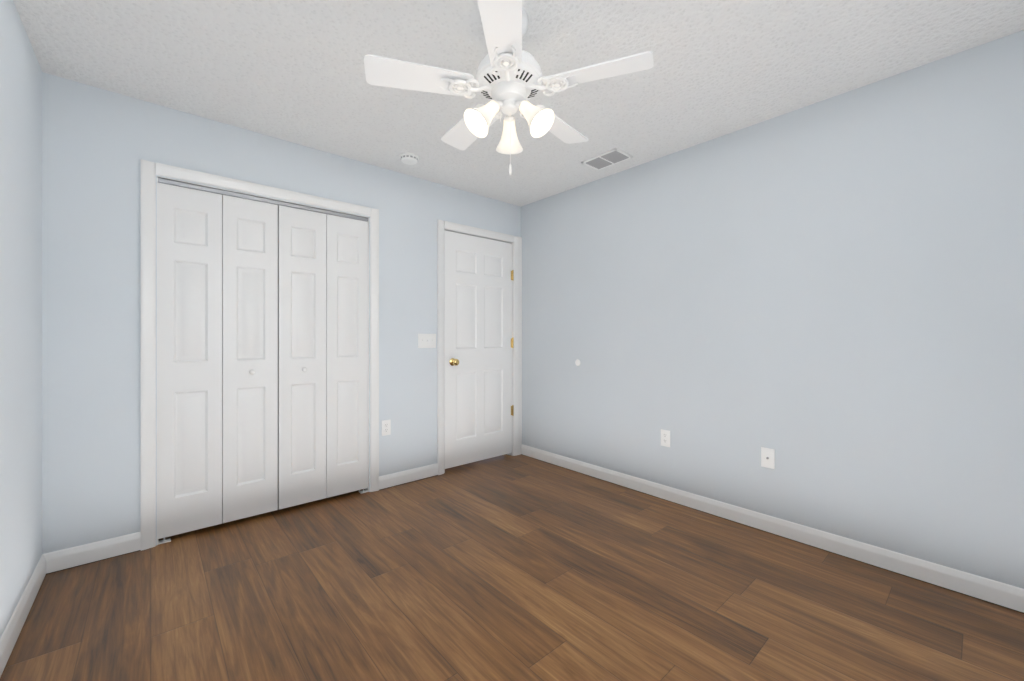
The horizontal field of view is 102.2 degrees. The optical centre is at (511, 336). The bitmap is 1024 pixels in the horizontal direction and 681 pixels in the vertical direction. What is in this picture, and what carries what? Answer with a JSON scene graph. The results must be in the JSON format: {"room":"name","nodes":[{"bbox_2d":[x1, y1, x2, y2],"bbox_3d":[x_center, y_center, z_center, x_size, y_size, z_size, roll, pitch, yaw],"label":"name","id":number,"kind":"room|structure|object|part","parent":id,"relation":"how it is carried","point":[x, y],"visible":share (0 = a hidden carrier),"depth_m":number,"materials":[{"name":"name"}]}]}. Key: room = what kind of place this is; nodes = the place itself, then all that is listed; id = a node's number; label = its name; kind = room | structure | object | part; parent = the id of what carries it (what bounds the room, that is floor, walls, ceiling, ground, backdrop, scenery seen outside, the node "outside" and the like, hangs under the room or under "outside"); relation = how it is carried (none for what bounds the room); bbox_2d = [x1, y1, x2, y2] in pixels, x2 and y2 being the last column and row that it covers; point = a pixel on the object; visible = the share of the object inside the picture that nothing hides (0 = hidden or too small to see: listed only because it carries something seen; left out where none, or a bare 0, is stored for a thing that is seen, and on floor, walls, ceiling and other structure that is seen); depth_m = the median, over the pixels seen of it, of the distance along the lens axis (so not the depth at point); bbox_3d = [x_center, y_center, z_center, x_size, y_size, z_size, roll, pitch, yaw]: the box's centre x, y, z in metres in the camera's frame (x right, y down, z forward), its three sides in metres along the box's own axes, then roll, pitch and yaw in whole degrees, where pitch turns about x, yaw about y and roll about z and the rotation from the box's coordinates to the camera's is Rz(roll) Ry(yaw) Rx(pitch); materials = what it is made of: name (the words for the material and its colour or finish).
{"room":"empty bedroom","nodes":[
{"label":"empty bedroom","id":0,"kind":"room"},
{"bbox_2d":[0,0,41,637],"bbox_3d":[-1.114,-0.067,0.582,0.120,2.440,3.683,0,0,-41],"label":"wall","id":1,"kind":"structure","parent":0,"point":[20,312],"depth_m":1.66,"materials":[{"name":"paint"}]},
{"bbox_2d":[0,554,45,676],"bbox_3d":[-1.103,1.102,0.671,0.014,0.094,3.563,0,0,-41],"label":"baseboard","id":2,"kind":"structure","parent":1,"relation":"attached to","point":[11,632],"depth_m":1.62,"materials":[{"name":"white wood"}]},
{"bbox_2d":[42,72,520,553],"bbox_3d":[-1.137,-0.067,3.089,3.388,2.440,0.120,0,0,-41],"label":"wall","id":3,"kind":"structure","parent":0,"point":[98,144],"depth_m":2.20,"materials":[{"name":"paint"}]},
{"bbox_2d":[43,532,140,573],"bbox_3d":[-2.143,1.102,2.119,0.355,0.094,0.014,0,0,-41],"label":"baseboard","id":4,"kind":"structure","parent":3,"relation":"attached to","point":[58,560],"depth_m":2.11,"materials":[{"name":"white wood"}]},
{"bbox_2d":[141,159,378,550],"bbox_3d":[-1.521,0.097,2.690,1.333,2.112,0.074,0,0,-41],"label":"closet","id":5,"kind":"object","parent":3,"relation":"attached to","point":[150,171],"depth_m":2.59,"materials":[{"name":"white wood"}]},
{"bbox_3d":[-1.521,0.133,2.690,1.191,2.041,0.074,0,0,-41],"label":"bifold closet door","id":6,"kind":"part","parent":5,"relation":"part of","materials":[{"name":"white wood"}]},
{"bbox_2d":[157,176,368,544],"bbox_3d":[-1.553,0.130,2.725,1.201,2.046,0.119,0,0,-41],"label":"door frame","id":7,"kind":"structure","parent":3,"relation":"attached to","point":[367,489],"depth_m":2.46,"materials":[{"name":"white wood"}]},
{"bbox_2d":[382,420,390,435],"bbox_3d":[-0.961,0.693,3.157,0.072,0.117,0.009,0,0,-41],"label":"electrical outlet","id":8,"kind":"object","parent":3,"relation":"attached to","point":[386,427],"visible":1,"depth_m":3.15,"materials":[{"name":"white plastic"}]},
{"bbox_2d":[379,463,437,489],"bbox_3d":[-0.814,1.102,3.283,0.513,0.094,0.014,0,0,-41],"label":"baseboard","id":9,"kind":"structure","parent":3,"relation":"attached to","point":[398,478],"depth_m":3.27,"materials":[{"name":"white wood"}]},
{"bbox_2d":[418,334,435,347],"bbox_3d":[-0.692,0.031,3.386,0.165,0.117,0.019,0,0,-41],"label":"switch plate","id":10,"kind":"object","parent":3,"relation":"attached to","point":[426,340],"visible":1,"depth_m":3.38,"materials":[{"name":"white plastic"}]},
{"bbox_2d":[437,219,518,474],"bbox_3d":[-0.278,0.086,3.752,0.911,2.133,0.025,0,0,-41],"label":"door frame","id":11,"kind":"structure","parent":3,"relation":"in","point":[442,225],"depth_m":3.53,"materials":[{"name":"white wood"}]},
{"bbox_2d":[445,230,511,468],"bbox_3d":[-0.274,0.108,3.747,0.757,2.030,0.108,0,0,-41],"label":"door","id":12,"kind":"structure","parent":11,"relation":"attached to","point":[478,350],"depth_m":3.74,"materials":[{"name":"white wood"}]},
{"bbox_3d":[-0.488,0.215,3.536,0.066,0.066,0.073,0,0,-41],"label":"knob","id":13,"kind":"part","parent":12,"relation":"part of","materials":[{"name":"gold metal"}]},
{"bbox_3d":[0.004,0.056,4.004,0.028,1.413,0.017,0,0,-41],"label":"door hinge","id":14,"kind":"part","parent":11,"relation":"part of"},
{"bbox_2d":[519,237,521,454],"bbox_3d":[0.079,0.086,4.062,0.038,2.133,0.016,0,0,-41],"label":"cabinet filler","id":15,"kind":"structure","parent":3,"relation":"attached to","point":[520,341],"depth_m":4.06,"materials":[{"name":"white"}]},
{"bbox_2d":[0,454,1023,680],"bbox_3d":[-0.197,1.203,2.015,3.388,0.100,4.633,0,0,-41],"label":"floor","id":16,"kind":"structure","parent":0,"point":[506,567],"depth_m":1.79,"materials":[{"name":"wood"}]},
{"bbox_2d":[47,550,140,573],"bbox_3d":[-2.144,1.151,2.119,0.355,0.004,0.012,0,0,-41],"label":"baseboard back gap","id":17,"kind":"structure","parent":16,"relation":"on","point":[95,561],"depth_m":2.13,"materials":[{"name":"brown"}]},
{"bbox_2d":[13,0,1023,206],"bbox_3d":[-0.197,-1.337,2.015,3.388,0.100,4.633,0,0,-41],"label":"ceiling","id":18,"kind":"structure","parent":0,"point":[293,71],"depth_m":1.92,"materials":[{"name":"white paint"}]},
{"bbox_2d":[399,152,418,164],"bbox_3d":[-0.732,-1.266,2.946,0.136,0.041,0.136,0,0,-41],"label":"smoke detector","id":19,"kind":"object","parent":18,"relation":"attached to","point":[408,158],"visible":1,"depth_m":2.91,"materials":[{"name":"white plastic"}]},
{"bbox_2d":[364,0,653,174],"bbox_3d":[-0.012,-0.971,1.699,1.069,0.632,1.065,0,0,-41],"label":"ceiling fan","id":20,"kind":"object","parent":18,"relation":"hanging from","point":[509,80],"visible":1,"depth_m":1.58,"materials":[{"name":"white wood"}]},
{"bbox_3d":[-0.105,-0.869,1.618,0.120,0.120,0.120,46,-21,-22],"label":"lamp shade","id":21,"kind":"part","parent":20,"relation":"part of","materials":[{"name":"white glass"}]},
{"bbox_3d":[-0.105,-0.870,1.618,0.115,0.120,0.115,46,-21,-22],"label":"lamp shade","id":22,"kind":"part","parent":20,"relation":"part of","materials":[{"name":"white glass"}]},
{"bbox_3d":[-0.107,-0.869,1.618,0.065,0.068,0.054,0,0,-41],"label":"bulb","id":23,"kind":"part","parent":20,"relation":"part of","materials":[{"name":"white glass"}]},
{"bbox_3d":[-0.011,-0.869,1.781,0.120,0.120,0.120,0,42,0],"label":"lamp shade","id":24,"kind":"part","parent":20,"relation":"part of","materials":[{"name":"white glass"}]},
{"bbox_3d":[-0.011,-0.870,1.781,0.115,0.120,0.115,0,42,0],"label":"lamp shade","id":25,"kind":"part","parent":20,"relation":"part of","materials":[{"name":"white glass"}]},
{"bbox_3d":[-0.011,-0.869,1.785,0.058,0.068,0.060,0,0,-41],"label":"bulb","id":26,"kind":"part","parent":20,"relation":"part of","materials":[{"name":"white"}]},
{"bbox_3d":[-0.011,-1.099,1.673,0.268,0.377,0.268,0,0,-41],"label":"motor","id":27,"kind":"part","parent":20,"relation":"part of","materials":[{"name":"white metal"}]},
{"bbox_3d":[0.086,-0.869,1.619,0.055,0.068,0.064,0,0,-41],"label":"bulb","id":28,"kind":"part","parent":20,"relation":"part of","materials":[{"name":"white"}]},
{"bbox_3d":[0.083,-0.869,1.618,0.120,0.120,0.120,-46,-21,22],"label":"lamp shade","id":29,"kind":"part","parent":20,"relation":"part of","materials":[{"name":"white glass"}]},
{"bbox_3d":[0.083,-0.870,1.618,0.115,0.120,0.115,-46,-21,22],"label":"lamp shade","id":30,"kind":"part","parent":20,"relation":"part of","materials":[{"name":"white glass"}]},
{"bbox_2d":[581,148,632,169],"bbox_3d":[0.685,-1.283,2.994,0.205,0.012,0.307,0,0,-41],"label":"ceiling vent","id":31,"kind":"object","parent":18,"relation":"in","point":[608,158],"visible":0.98,"depth_m":2.98,"materials":[{"name":"white plastic"}]},
{"bbox_2d":[521,30,1023,588],"bbox_3d":[1.345,-0.067,2.734,0.120,2.440,3.683,0,0,-41],"label":"wall","id":32,"kind":"structure","parent":0,"point":[825,300],"depth_m":2.25,"materials":[{"name":"paint"}]},
{"bbox_2d":[661,429,669,446],"bbox_3d":[1.088,0.718,2.931,0.009,0.117,0.072,0,0,-41],"label":"electrical outlet","id":33,"kind":"object","parent":32,"relation":"attached to","point":[665,437],"visible":1,"depth_m":2.93,"materials":[{"name":"white plastic"}]},
{"bbox_2d":[761,447,774,468],"bbox_3d":[1.510,0.716,2.442,0.017,0.117,0.072,0,0,-41],"label":"outlet plate","id":34,"kind":"object","parent":32,"relation":"attached to","point":[767,457],"visible":1,"depth_m":2.44,"materials":[{"name":"white plastic"}]},
{"bbox_2d":[521,444,1023,612],"bbox_3d":[1.261,1.102,2.729,0.014,0.094,3.546,0,0,-41],"label":"baseboard","id":35,"kind":"structure","parent":32,"relation":"attached to","point":[995,592],"depth_m":2.24,"materials":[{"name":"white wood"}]}
]}

